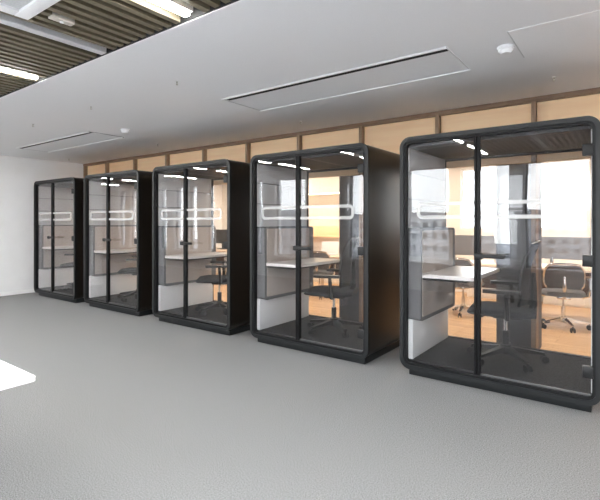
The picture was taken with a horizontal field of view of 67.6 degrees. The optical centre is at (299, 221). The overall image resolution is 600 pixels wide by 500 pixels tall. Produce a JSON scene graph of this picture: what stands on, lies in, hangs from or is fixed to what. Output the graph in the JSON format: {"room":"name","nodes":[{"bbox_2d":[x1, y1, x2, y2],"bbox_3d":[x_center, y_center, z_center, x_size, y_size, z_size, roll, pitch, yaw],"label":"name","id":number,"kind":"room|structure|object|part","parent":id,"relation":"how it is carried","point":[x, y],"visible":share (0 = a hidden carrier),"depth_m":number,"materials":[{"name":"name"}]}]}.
{"room":"open-plan office","nodes":[
{"label":"open-plan office","id":0,"kind":"room"},
{"bbox_2d":[0,155,221,291],"bbox_3d":[-4.300,-0.095,10.210,0.200,2.950,6.700,0,0,36],"label":"wall","id":1,"kind":"structure","parent":0,"point":[18,175],"depth_m":8.61,"materials":[{"name":"white paint"}]},
{"bbox_2d":[0,289,34,295],"bbox_3d":[-5.425,1.343,8.512,0.012,0.075,2.630,0,0,36],"label":"baseboard","id":2,"kind":"structure","parent":1,"relation":"attached to","point":[7,293],"depth_m":8.54,"materials":[{"name":"white paint"}]},
{"bbox_2d":[83,166,87,177],"bbox_3d":[-4.567,0.092,9.631,0.044,2.575,0.150,0,0,36],"label":"trim","id":3,"kind":"structure","parent":1,"relation":"attached to","point":[85,168],"depth_m":9.58,"materials":[{"name":"brown wood"}]},
{"bbox_2d":[0,0,230,94],"bbox_3d":[-4.445,-1.291,4.054,19.913,0.090,3.330,0,0,36],"label":"ceiling slats","id":4,"kind":"structure","parent":0,"point":[109,24],"depth_m":2.95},
{"bbox_2d":[0,0,59,19],"bbox_3d":[-1.599,-1.256,2.166,0.760,0.060,0.840,0,0,36],"label":"air conditioner","id":5,"kind":"object","parent":4,"relation":"attached to","point":[25,9],"visible":1,"depth_m":2.57,"materials":[{"name":"white plastic"}]},
{"bbox_2d":[0,0,32,8],"bbox_3d":[-1.599,-1.258,2.166,0.600,0.035,0.680,0,0,36],"label":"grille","id":6,"kind":"object","parent":5,"relation":"attached to","point":[7,4],"depth_m":2.55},
{"bbox_2d":[0,13,105,54],"bbox_3d":[-2.299,-1.269,2.172,0.070,0.054,2.856,0,0,36],"label":"beam","id":7,"kind":"structure","parent":4,"relation":"attached to","point":[5,19],"depth_m":2.99,"materials":[{"name":"metal"}]},
{"bbox_2d":[48,12,74,25],"bbox_3d":[-1.469,-1.248,2.765,0.056,0.041,0.140,0,0,36],"label":"ceiling sensor","id":8,"kind":"object","parent":4,"relation":"attached to","point":[62,19],"visible":0.93,"depth_m":2.75,"materials":[{"name":"beige plastic"}]},
{"bbox_2d":[0,272,599,499],"bbox_3d":[-2.459,1.440,6.764,20.000,0.121,10.050,0,0,36],"label":"floor","id":9,"kind":"structure","parent":0,"point":[117,406],"depth_m":3.09,"materials":[{"name":"grey carpet"}]},
{"bbox_2d":[0,360,34,390],"bbox_3d":[-2.175,1.010,1.907,1.805,0.740,1.213,0,0,36],"label":"table","id":10,"kind":"object","parent":9,"relation":"on","point":[11,376],"visible":1,"depth_m":1.86,"materials":[{"name":"laminate"}]},
{"bbox_2d":[34,177,84,302],"bbox_3d":[-4.087,0.310,8.397,1.520,2.140,1.162,0,0,36],"label":"pod","id":11,"kind":"object","parent":9,"relation":"on","point":[58,203],"visible":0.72,"depth_m":8.42,"materials":[{"name":"black metal"}]},
{"bbox_3d":[-4.436,0.278,8.059,0.024,1.960,0.044,0,0,36],"label":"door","id":12,"kind":"part","parent":11,"relation":"part of","materials":[{"name":"black rubber"}]},
{"bbox_3d":[-4.592,0.475,8.808,0.126,0.835,0.966,0,0,36],"label":"padded panel","id":13,"kind":"part","parent":11,"relation":"part of","materials":[{"name":"grey fabric"}]},
{"bbox_3d":[-4.622,1.063,8.829,0.054,0.356,0.973,0,0,36],"label":"panel","id":14,"kind":"part","parent":11,"relation":"part of","materials":[{"name":"white"}]},
{"bbox_3d":[-4.057,-0.694,8.438,1.428,0.037,1.020,0,0,36],"label":"ceiling panel","id":15,"kind":"part","parent":11,"relation":"part of","materials":[{"name":"grey"}]},
{"bbox_2d":[42,246,72,248],"bbox_3d":[-4.360,0.481,8.633,0.451,0.032,0.957,0,0,36],"label":"countertop","id":16,"kind":"structure","parent":11,"relation":"on","point":[56,247],"depth_m":8.31,"materials":[{"name":"white laminate"}]},
{"bbox_2d":[60,254,72,290],"bbox_3d":[-4.073,0.701,8.364,0.687,1.082,0.744,0,0,-4],"label":"chair","id":17,"kind":"object","parent":11,"relation":"on","point":[70,264],"visible":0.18,"depth_m":8.10,"materials":[{"name":"black plastic"}]},
{"bbox_3d":[-4.102,0.787,8.362,0.549,0.074,0.560,0,0,-4],"label":"seat","id":18,"kind":"part","parent":17,"relation":"part of","materials":[{"name":"black fabric"}]},
{"bbox_2d":[84,170,152,316],"bbox_3d":[-2.628,0.310,7.317,1.520,2.140,1.162,0,0,36],"label":"pod","id":19,"kind":"object","parent":9,"relation":"on","point":[117,205],"visible":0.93,"depth_m":7.34,"materials":[{"name":"black metal"}]},
{"bbox_3d":[-2.977,0.278,6.980,0.024,1.960,0.044,0,0,36],"label":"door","id":20,"kind":"part","parent":19,"relation":"part of","materials":[{"name":"black rubber"}]},
{"bbox_3d":[-3.133,0.475,7.729,0.126,0.835,0.966,0,0,36],"label":"padded panel","id":21,"kind":"part","parent":19,"relation":"part of","materials":[{"name":"grey fabric"}]},
{"bbox_3d":[-3.163,1.063,7.750,0.054,0.356,0.973,0,0,36],"label":"panel","id":22,"kind":"part","parent":19,"relation":"part of","materials":[{"name":"white"}]},
{"bbox_3d":[-2.598,-0.694,7.358,1.428,0.037,1.020,0,0,36],"label":"ceiling panel","id":23,"kind":"part","parent":19,"relation":"part of","materials":[{"name":"black"}]},
{"bbox_2d":[94,248,136,253],"bbox_3d":[-2.901,0.481,7.554,0.451,0.032,0.957,0,0,36],"label":"countertop","id":24,"kind":"structure","parent":19,"relation":"on","point":[133,249],"depth_m":7.32,"materials":[{"name":"white laminate"}]},
{"bbox_3d":[-2.658,1.250,6.745,0.768,0.016,0.016,0,0,36],"label":"rail","id":25,"kind":"part","parent":19,"relation":"part of","materials":[{"name":"black metal"}]},
{"bbox_2d":[117,256,136,301],"bbox_3d":[-2.614,0.701,7.285,0.687,1.082,0.744,0,0,-13],"label":"chair","id":26,"kind":"object","parent":19,"relation":"on","point":[131,270],"visible":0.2,"depth_m":7.05,"materials":[{"name":"black plastic"}]},
{"bbox_3d":[-2.642,0.787,7.278,0.549,0.074,0.560,0,0,-13],"label":"seat","id":27,"kind":"part","parent":26,"relation":"part of","materials":[{"name":"black fabric"}]},
{"bbox_2d":[152,159,249,335],"bbox_3d":[-1.141,0.310,6.217,1.520,2.140,1.162,0,0,36],"label":"pod","id":28,"kind":"object","parent":9,"relation":"on","point":[183,228],"visible":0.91,"depth_m":6.24,"materials":[{"name":"black metal"}]},
{"bbox_3d":[-1.675,1.063,6.649,0.054,0.356,0.973,0,0,36],"label":"panel","id":29,"kind":"part","parent":28,"relation":"part of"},
{"bbox_3d":[-1.451,0.275,5.774,0.239,0.050,0.080,0,0,36],"label":"handle","id":30,"kind":"part","parent":28,"relation":"part of","materials":[{"name":"black plastic"}]},
{"bbox_3d":[-1.490,0.278,5.880,0.024,1.960,0.044,0,0,36],"label":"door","id":31,"kind":"part","parent":28,"relation":"part of","materials":[{"name":"black rubber"}]},
{"bbox_3d":[-1.646,0.475,6.628,0.126,0.835,0.966,0,0,36],"label":"padded panel","id":32,"kind":"part","parent":28,"relation":"part of","materials":[{"name":"grey fabric"}]},
{"bbox_3d":[-1.110,-0.694,6.258,1.428,0.037,1.020,0,0,36],"label":"ceiling panel","id":33,"kind":"part","parent":28,"relation":"part of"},
{"bbox_2d":[165,252,226,258],"bbox_3d":[-1.414,0.481,6.454,0.451,0.032,0.957,0,0,36],"label":"countertop","id":34,"kind":"structure","parent":28,"relation":"on","point":[210,254],"depth_m":6.23,"materials":[{"name":"white laminate"}]},
{"bbox_3d":[-1.171,1.250,5.645,0.768,0.016,0.016,0,0,36],"label":"rail","id":35,"kind":"part","parent":28,"relation":"part of","materials":[{"name":"black metal"}]},
{"bbox_2d":[195,259,226,315],"bbox_3d":[-1.113,0.701,6.211,0.687,1.082,0.744,0,0,-5],"label":"chair","id":36,"kind":"object","parent":28,"relation":"on","point":[219,279],"visible":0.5,"depth_m":6.07,"materials":[{"name":"black plastic"}]},
{"bbox_3d":[-1.142,0.787,6.208,0.549,0.074,0.560,0,0,-5],"label":"seat","id":37,"kind":"part","parent":36,"relation":"part of","materials":[{"name":"black fabric"}]},
{"bbox_3d":[-1.059,0.723,5.933,0.052,0.254,0.126,0,0,-6],"label":"armrest","id":38,"kind":"part","parent":36,"relation":"part of","materials":[{"name":"black plastic"}]},
{"bbox_3d":[-0.820,0.283,6.650,1.428,1.917,0.035,0,0,36],"label":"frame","id":39,"kind":"part","parent":28,"relation":"part of","materials":[{"name":"clear glass"}]},
{"bbox_2d":[216,247,226,274],"bbox_3d":[-1.898,1.008,10.548,1.240,0.745,0.800,0,0,36],"label":"office desk","id":40,"kind":"object","parent":9,"relation":"on","point":[217,250],"visible":0.06,"depth_m":10.36,"materials":[{"name":"brown wood"}]},
{"bbox_3d":[-1.922,0.850,10.516,1.160,0.340,0.020,0,0,36],"label":"modesty panel","id":41,"kind":"part","parent":40,"relation":"part of","materials":[{"name":"grey"}]},
{"bbox_2d":[216,229,226,248],"bbox_3d":[-1.828,0.405,10.558,0.540,0.460,0.160,0,0,36],"label":"computer monitor","id":42,"kind":"object","parent":40,"relation":"on","point":[221,234],"visible":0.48,"depth_m":10.55,"materials":[{"name":"black plastic"}]},
{"bbox_2d":[313,251,335,299],"bbox_3d":[0.360,0.948,8.254,0.664,0.863,0.613,0,0,17],"label":"office chair","id":43,"kind":"object","parent":9,"relation":"on","point":[317,269],"visible":0.35,"depth_m":8.06,"materials":[{"name":"silver metal"}]},
{"bbox_3d":[0.314,0.699,8.096,0.450,0.302,0.154,0,0,16],"label":"backrest","id":44,"kind":"part","parent":43,"relation":"part of","materials":[{"name":"grey fabric"}]},
{"bbox_3d":[0.313,0.687,8.093,0.477,0.342,0.155,0,0,16],"label":"frame","id":45,"kind":"part","parent":43,"relation":"part of","materials":[{"name":"silver metal"}]},
{"bbox_3d":[0.368,0.925,8.278,0.500,0.074,0.490,0,0,16],"label":"seat","id":46,"kind":"part","parent":43,"relation":"part of","materials":[{"name":"grey fabric"}]},
{"bbox_2d":[250,143,399,363],"bbox_3d":[0.342,0.310,5.120,1.520,2.140,1.162,0,0,36],"label":"pod","id":47,"kind":"object","parent":9,"relation":"on","point":[282,262],"visible":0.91,"depth_m":5.00,"materials":[{"name":"black metal"}]},
{"bbox_3d":[-0.192,1.063,5.552,0.054,0.356,0.973,0,0,36],"label":"panel","id":48,"kind":"part","parent":47,"relation":"part of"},
{"bbox_3d":[-0.163,0.475,5.531,0.126,0.835,0.966,0,0,36],"label":"padded panel","id":49,"kind":"part","parent":47,"relation":"part of","materials":[{"name":"grey fabric"}]},
{"bbox_3d":[-0.007,0.278,4.782,0.024,1.960,0.044,0,0,36],"label":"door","id":50,"kind":"part","parent":47,"relation":"part of","materials":[{"name":"black rubber"}]},
{"bbox_3d":[0.032,0.275,4.676,0.239,0.050,0.080,0,0,36],"label":"handle","id":51,"kind":"part","parent":47,"relation":"part of","materials":[{"name":"black plastic"}]},
{"bbox_2d":[266,258,339,267],"bbox_3d":[0.069,0.481,5.356,0.451,0.032,0.957,0,0,36],"label":"countertop","id":52,"kind":"structure","parent":47,"relation":"on","point":[306,262],"depth_m":5.15,"materials":[{"name":"white laminate"}]},
{"bbox_3d":[0.373,-0.694,5.160,1.428,0.037,1.020,0,0,36],"label":"ceiling panel","id":53,"kind":"part","parent":47,"relation":"part of","materials":[{"name":"black"}]},
{"bbox_3d":[0.312,1.250,4.547,0.768,0.016,0.016,0,0,36],"label":"rail","id":54,"kind":"part","parent":47,"relation":"part of","materials":[{"name":"black metal"}]},
{"bbox_2d":[304,236,362,337],"bbox_3d":[0.388,0.701,5.112,0.687,1.082,0.744,0,0,17],"label":"chair","id":55,"kind":"object","parent":47,"relation":"on","point":[346,276],"visible":0.98,"depth_m":4.95,"materials":[{"name":"black fabric"}]},
{"bbox_3d":[0.334,0.723,4.835,0.052,0.254,0.126,0,0,16],"label":"armrest","id":56,"kind":"part","parent":55,"relation":"part of","materials":[{"name":"black plastic"}]},
{"bbox_3d":[0.360,0.787,5.121,0.549,0.074,0.560,0,0,16],"label":"seat","id":57,"kind":"part","parent":55,"relation":"part of","materials":[{"name":"black fabric"}]},
{"bbox_3d":[0.564,0.452,5.060,0.172,0.520,0.504,0,0,16],"label":"backrest","id":58,"kind":"part","parent":55,"relation":"part of","materials":[{"name":"black fabric"}]},
{"bbox_3d":[0.568,0.439,5.059,0.174,0.557,0.534,0,0,16],"label":"frame","id":59,"kind":"part","parent":55,"relation":"part of","materials":[{"name":"black plastic"}]},
{"bbox_3d":[0.663,0.283,5.552,1.428,1.917,0.035,0,0,36],"label":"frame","id":60,"kind":"part","parent":47,"relation":"part of","materials":[{"name":"clear glass"}]},
{"bbox_2d":[313,278,338,283],"bbox_3d":[0.921,1.070,10.155,1.200,0.620,0.498,0,0,36],"label":"base cabinet","id":61,"kind":"object","parent":9,"relation":"on","point":[334,281],"visible":0.14,"depth_m":10.11,"materials":[{"name":"wood"}]},
{"bbox_2d":[321,253,338,284],"bbox_3d":[0.714,1.008,8.615,1.240,0.745,0.800,0,0,36],"label":"office desk","id":62,"kind":"object","parent":9,"relation":"on","point":[331,256],"visible":0.02,"depth_m":8.56,"materials":[{"name":"brown wood"}]},
{"bbox_2d":[321,241,338,254],"bbox_3d":[0.556,0.510,8.703,0.340,0.249,0.296,0,0,16],"label":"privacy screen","id":63,"kind":"object","parent":62,"relation":"on","point":[331,248],"visible":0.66,"depth_m":8.80,"materials":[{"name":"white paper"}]},
{"bbox_3d":[0.691,0.850,8.583,1.160,0.340,0.020,0,0,36],"label":"modesty panel","id":64,"kind":"part","parent":62,"relation":"part of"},
{"bbox_2d":[449,257,484,317],"bbox_3d":[2.442,0.948,6.713,0.613,0.863,0.664,0,0,-43],"label":"office chair","id":65,"kind":"object","parent":9,"relation":"on","point":[462,262],"visible":0.37,"depth_m":6.54,"materials":[{"name":"silver metal"}]},
{"bbox_3d":[2.323,0.699,6.600,0.154,0.302,0.450,0,0,-44],"label":"backrest","id":66,"kind":"part","parent":65,"relation":"part of","materials":[{"name":"grey fabric"}]},
{"bbox_3d":[2.321,0.687,6.598,0.155,0.342,0.477,0,0,-44],"label":"frame","id":67,"kind":"part","parent":65,"relation":"part of","materials":[{"name":"silver metal"}]},
{"bbox_3d":[2.461,0.925,6.731,0.490,0.074,0.500,0,0,-44],"label":"seat","id":68,"kind":"part","parent":65,"relation":"part of","materials":[{"name":"grey fabric"}]},
{"bbox_2d":[457,259,495,288],"bbox_3d":[2.764,1.008,7.098,1.240,0.745,0.800,0,0,36],"label":"office desk","id":69,"kind":"object","parent":9,"relation":"on","point":[490,264],"visible":0.02,"depth_m":6.91,"materials":[{"name":"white wood"}]},
{"bbox_2d":[455,235,495,262],"bbox_3d":[2.790,0.425,7.166,0.920,0.420,0.060,0,0,36],"label":"privacy screen","id":70,"kind":"object","parent":69,"relation":"on","point":[464,244],"visible":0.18,"depth_m":7.18,"materials":[{"name":"grey fabric"}]},
{"bbox_3d":[2.740,0.850,7.066,1.160,0.340,0.020,0,0,36],"label":"modesty panel","id":71,"kind":"part","parent":69,"relation":"part of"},
{"bbox_2d":[400,116,599,411],"bbox_3d":[1.821,0.310,4.025,1.520,2.140,1.162,0,0,36],"label":"pod","id":72,"kind":"object","parent":9,"relation":"on","point":[429,273],"visible":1,"depth_m":4.01,"materials":[{"name":"black metal"}]},
{"bbox_3d":[1.287,1.063,4.457,0.054,0.356,0.973,0,0,36],"label":"panel","id":73,"kind":"part","parent":72,"relation":"part of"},
{"bbox_3d":[1.316,0.475,4.436,0.126,0.835,0.966,0,0,36],"label":"padded panel","id":74,"kind":"part","parent":72,"relation":"part of","materials":[{"name":"grey fabric"}]},
{"bbox_2d":[422,266,499,280],"bbox_3d":[1.548,0.481,4.262,0.451,0.032,0.957,0,0,36],"label":"countertop","id":75,"kind":"structure","parent":72,"relation":"on","point":[461,273],"depth_m":4.05,"materials":[{"name":"white laminate"}]},
{"bbox_3d":[1.472,0.278,3.688,0.024,1.960,0.044,0,0,36],"label":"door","id":76,"kind":"part","parent":72,"relation":"part of","materials":[{"name":"black rubber"}]},
{"bbox_3d":[1.511,0.275,3.582,0.239,0.050,0.080,0,0,36],"label":"handle","id":77,"kind":"part","parent":72,"relation":"part of","materials":[{"name":"black plastic"}]},
{"bbox_3d":[1.852,-0.694,4.066,1.428,0.037,1.020,0,0,36],"label":"ceiling panel","id":78,"kind":"part","parent":72,"relation":"part of","materials":[{"name":"black"}]},
{"bbox_2d":[467,240,548,372],"bbox_3d":[1.845,0.701,4.021,0.687,1.082,0.744,0,0,29],"label":"chair","id":79,"kind":"object","parent":72,"relation":"on","point":[520,311],"visible":0.93,"depth_m":3.87,"materials":[{"name":"black fabric"}]},
{"bbox_3d":[1.819,0.787,4.035,0.549,0.074,0.560,0,0,29],"label":"seat","id":80,"kind":"part","parent":79,"relation":"part of","materials":[{"name":"black fabric"}]},
{"bbox_3d":[1.735,0.723,3.761,0.052,0.254,0.126,0,0,28],"label":"armrest","id":81,"kind":"part","parent":79,"relation":"part of","materials":[{"name":"black plastic"}]},
{"bbox_3d":[2.004,0.723,4.256,0.052,0.254,0.126,0,0,29],"label":"armrest","id":82,"kind":"part","parent":79,"relation":"part of","materials":[{"name":"black plastic"}]},
{"bbox_3d":[2.006,0.452,3.934,0.172,0.520,0.504,0,0,29],"label":"backrest","id":83,"kind":"part","parent":79,"relation":"part of","materials":[{"name":"black fabric"}]},
{"bbox_3d":[2.010,0.439,3.932,0.174,0.557,0.534,0,0,29],"label":"frame","id":84,"kind":"part","parent":79,"relation":"part of","materials":[{"name":"black plastic"}]},
{"bbox_3d":[2.142,0.283,4.458,1.428,1.917,0.035,0,0,36],"label":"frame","id":85,"kind":"part","parent":72,"relation":"part of","materials":[{"name":"clear glass"}]},
{"bbox_3d":[1.791,1.250,3.453,0.768,0.016,0.016,0,0,36],"label":"rail","id":86,"kind":"part","parent":72,"relation":"part of","materials":[{"name":"black metal"}]},
{"bbox_3d":[2.404,0.284,3.631,0.022,1.914,0.973,0,0,36],"label":"panel","id":87,"kind":"part","parent":72,"relation":"part of","materials":[{"name":"black metal"}]},
{"bbox_2d":[467,288,542,300],"bbox_3d":[3.694,1.070,8.103,1.200,0.620,0.498,0,0,36],"label":"base cabinet","id":88,"kind":"object","parent":9,"relation":"on","point":[470,292],"visible":0.09,"depth_m":8.10,"materials":[{"name":"wood"}]},
{"bbox_3d":[3.323,1.065,8.105,0.584,0.570,0.019,0,0,36],"label":"door","id":89,"kind":"part","parent":88,"relation":"part of","materials":[{"name":"beige wood"}]},
{"bbox_2d":[542,263,590,332],"bbox_3d":[3.436,0.948,5.853,0.664,0.863,0.613,0,0,26],"label":"office chair","id":90,"kind":"object","parent":9,"relation":"on","point":[562,280],"visible":0.88,"depth_m":5.71,"materials":[{"name":"silver metal"}]},
{"bbox_3d":[3.447,0.925,5.877,0.500,0.074,0.490,0,0,27],"label":"seat","id":91,"kind":"part","parent":90,"relation":"part of","materials":[{"name":"grey fabric"}]},
{"bbox_3d":[3.363,0.699,5.707,0.450,0.302,0.154,0,0,27],"label":"backrest","id":92,"kind":"part","parent":90,"relation":"part of","materials":[{"name":"grey fabric"}]},
{"bbox_3d":[3.361,0.687,5.704,0.477,0.342,0.155,0,0,27],"label":"frame","id":93,"kind":"part","parent":90,"relation":"part of","materials":[{"name":"silver metal"}]},
{"bbox_3d":[3.650,0.861,5.719,0.113,0.254,0.047,0,0,27],"label":"armrest","id":94,"kind":"part","parent":90,"relation":"part of","materials":[{"name":"metal"}]},
{"bbox_2d":[542,263,590,295],"bbox_3d":[3.874,1.008,6.277,1.240,0.745,0.800,0,0,36],"label":"office desk","id":95,"kind":"object","parent":9,"relation":"on","point":[587,269],"visible":0.02,"depth_m":6.17,"materials":[{"name":"brown wood"}]},
{"bbox_2d":[542,237,590,263],"bbox_3d":[3.915,0.425,6.333,0.900,0.420,0.060,0,0,36],"label":"privacy screen","id":96,"kind":"object","parent":95,"relation":"on","point":[570,248],"visible":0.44,"depth_m":6.41,"materials":[{"name":"grey fabric"}]},
{"bbox_2d":[543,296,590,307],"bbox_3d":[4.699,1.070,7.359,1.200,0.620,0.498,0,0,36],"label":"base cabinet","id":97,"kind":"object","parent":9,"relation":"on","point":[551,300],"visible":0.27,"depth_m":7.30,"materials":[{"name":"wood"}]},
{"bbox_3d":[4.810,1.065,7.004,0.584,0.570,0.019,0,0,36],"label":"door","id":98,"kind":"part","parent":97,"relation":"part of","materials":[{"name":"beige wood"}]},
{"bbox_2d":[0,0,599,163],"bbox_3d":[-0.121,-1.405,4.400,13.430,0.330,3.290,0,0,36],"label":"ceiling","id":99,"kind":"structure","parent":0,"point":[241,46],"depth_m":3.72,"materials":[{"name":"white paint"}]},
{"bbox_2d":[16,131,123,151],"bbox_3d":[-3.663,-1.238,7.024,2.315,0.023,0.535,0,0,36],"label":"ceiling vent","id":100,"kind":"object","parent":99,"relation":"in","point":[84,138],"visible":1,"depth_m":6.89,"materials":[{"name":"white plastic"}]},
{"bbox_2d":[0,0,238,97],"bbox_3d":[-1.180,-1.403,3.129,13.620,0.323,0.012,0,0,36],"label":"trim","id":101,"kind":"structure","parent":99,"relation":"attached to","point":[196,13],"depth_m":2.97,"materials":[{"name":"white paint"}]},
{"bbox_2d":[121,129,129,133],"bbox_3d":[-2.343,-1.216,6.013,0.116,0.053,0.116,0,0,36],"label":"smoke detector","id":102,"kind":"object","parent":99,"relation":"attached to","point":[125,131],"visible":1,"depth_m":5.98,"materials":[{"name":"white plastic"}]},
{"bbox_2d":[83,87,599,165],"bbox_3d":[0.806,-1.218,5.654,13.430,0.045,0.150,0,0,36],"label":"trim rail","id":103,"kind":"object","parent":99,"relation":"attached to","point":[591,91],"visible":0.8,"depth_m":5.35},
{"bbox_2d":[221,46,469,111],"bbox_3d":[0.297,-1.238,4.079,2.265,0.023,0.600,0,0,36],"label":"ceiling vent","id":104,"kind":"object","parent":99,"relation":"in","point":[438,62],"visible":1,"depth_m":3.92,"materials":[{"name":"white plastic"}]},
{"bbox_2d":[497,44,514,55],"bbox_3d":[1.458,-1.216,3.176,0.116,0.053,0.116,0,0,36],"label":"smoke detector","id":105,"kind":"object","parent":99,"relation":"attached to","point":[505,49],"visible":1,"depth_m":3.14,"materials":[{"name":"white plastic"}]},
{"bbox_2d":[507,10,599,57],"bbox_3d":[2.280,-1.242,2.580,1.904,0.016,0.560,0,0,36],"label":"ceiling hatch","id":106,"kind":"object","parent":99,"relation":"attached to","point":[582,29],"visible":0.95,"depth_m":2.96,"materials":[{"name":"paint"}]},
{"bbox_2d":[88,94,599,184],"bbox_3d":[0.812,-0.897,5.662,13.430,0.595,0.030,0,0,36],"label":"wall","id":107,"kind":"structure","parent":0,"point":[388,137],"depth_m":5.33,"materials":[{"name":"beige wood"},{"name":"brown metal frame"}]},
{"bbox_2d":[105,163,108,172],"bbox_3d":[-3.886,0.092,9.126,0.044,2.575,0.150,0,0,36],"label":"trim","id":108,"kind":"structure","parent":107,"relation":"attached to","point":[106,164],"depth_m":9.07,"materials":[{"name":"brown wood"}]},
{"bbox_2d":[133,159,137,169],"bbox_3d":[-3.105,0.092,8.549,0.044,2.575,0.150,0,0,36],"label":"trim","id":109,"kind":"structure","parent":107,"relation":"attached to","point":[135,161],"depth_m":8.50,"materials":[{"name":"brown wood"}]},
{"bbox_2d":[165,154,169,165],"bbox_3d":[-2.325,0.092,7.971,0.044,2.575,0.150,0,0,36],"label":"trim","id":110,"kind":"structure","parent":107,"relation":"attached to","point":[167,156],"depth_m":7.92,"materials":[{"name":"brown wood"}]},
{"bbox_2d":[202,149,206,160],"bbox_3d":[-1.544,0.092,7.394,0.044,2.575,0.150,0,0,36],"label":"trim","id":111,"kind":"structure","parent":107,"relation":"attached to","point":[204,151],"depth_m":7.34,"materials":[{"name":"brown wood"}]},
{"bbox_2d":[245,143,250,162],"bbox_3d":[-0.763,0.092,6.816,0.044,2.575,0.150,0,0,36],"label":"trim","id":112,"kind":"structure","parent":107,"relation":"attached to","point":[247,145],"depth_m":6.76,"materials":[{"name":"brown wood"}]},
{"bbox_2d":[297,135,301,149],"bbox_3d":[0.017,0.092,6.238,0.044,2.575,0.150,0,0,36],"label":"trim","id":113,"kind":"structure","parent":107,"relation":"attached to","point":[299,137],"depth_m":6.18,"materials":[{"name":"brown wood"}]},
{"bbox_2d":[359,126,364,321],"bbox_3d":[0.798,0.092,5.661,0.044,2.575,0.150,0,0,36],"label":"trim","id":114,"kind":"structure","parent":107,"relation":"attached to","point":[361,128],"depth_m":5.60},
{"bbox_2d":[435,115,440,133],"bbox_3d":[1.578,0.092,5.083,0.044,2.575,0.150,0,0,36],"label":"trim","id":115,"kind":"structure","parent":107,"relation":"attached to","point":[437,117],"depth_m":5.03,"materials":[{"name":"brown wood"}]},
{"bbox_2d":[531,101,537,348],"bbox_3d":[2.359,0.092,4.506,0.044,2.575,0.150,0,0,36],"label":"trim","id":116,"kind":"structure","parent":107,"relation":"attached to","point":[534,164],"depth_m":4.45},
{"bbox_2d":[339,175,358,321],"bbox_3d":[0.871,0.070,6.086,0.600,2.620,0.320,0,0,36],"label":"column","id":117,"kind":"structure","parent":0,"point":[348,185],"depth_m":6.04,"materials":[{"name":"white paint"}]},
{"bbox_2d":[222,159,590,291],"bbox_3d":[3.230,0.020,8.930,13.430,2.720,0.200,0,0,36],"label":"wall","id":118,"kind":"structure","parent":0,"point":[323,208],"depth_m":8.93,"materials":[{"name":"white paint"}]},
{"bbox_2d":[309,176,338,194],"bbox_3d":[0.900,-0.941,10.294,2.600,0.578,0.380,0,0,36],"label":"wall","id":119,"kind":"structure","parent":118,"relation":"attached to","point":[326,185],"depth_m":10.32,"materials":[{"name":"beige paint"}]},
{"bbox_2d":[312,226,338,237],"bbox_3d":[0.941,0.230,10.350,2.600,0.260,0.240,0,0,36],"label":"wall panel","id":120,"kind":"object","parent":118,"relation":"attached to","point":[318,231],"visible":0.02,"depth_m":10.64,"materials":[{"name":"yellow wood"}]},
{"bbox_2d":[461,167,495,228],"bbox_3d":[3.663,-0.455,8.598,1.100,1.170,0.060,0,0,36],"label":"window","id":121,"kind":"structure","parent":118,"relation":"in","point":[492,168],"depth_m":8.88,"materials":[{"name":"white paint"}]},
{"bbox_2d":[542,161,585,229],"bbox_3d":[4.571,-0.455,7.926,0.840,1.170,0.060,0,0,36],"label":"window","id":122,"kind":"structure","parent":118,"relation":"in","point":[580,162],"depth_m":7.73,"materials":[{"name":"white paint"}]},
{"bbox_2d":[496,162,541,348],"bbox_3d":[2.414,0.070,4.944,0.400,2.620,0.320,0,0,36],"label":"column","id":123,"kind":"structure","parent":0,"point":[513,181],"depth_m":4.84,"materials":[{"name":"white paint"}]},
{"bbox_3d":[-4.392,-1.595,4.152,20.000,0.050,3.550,0,0,37],"label":"ceiling","id":124,"kind":"structure","parent":0,"visible":0},
{"bbox_2d":[0,67,37,78],"bbox_3d":[-2.660,-1.407,3.352,0.080,0.345,1.325,0,0,36],"label":"linear light","id":125,"kind":"object","parent":124,"relation":"hanging from","point":[1,69],"visible":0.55,"depth_m":3.75,"materials":[{"name":"plastic"}]},
{"bbox_2d":[149,0,192,16],"bbox_3d":[-1.063,-1.407,2.171,0.080,0.345,1.325,0,0,36],"label":"linear light","id":126,"kind":"object","parent":124,"relation":"hanging from","point":[179,7],"visible":0.85,"depth_m":2.60,"materials":[{"name":"plastic"}]}
]}

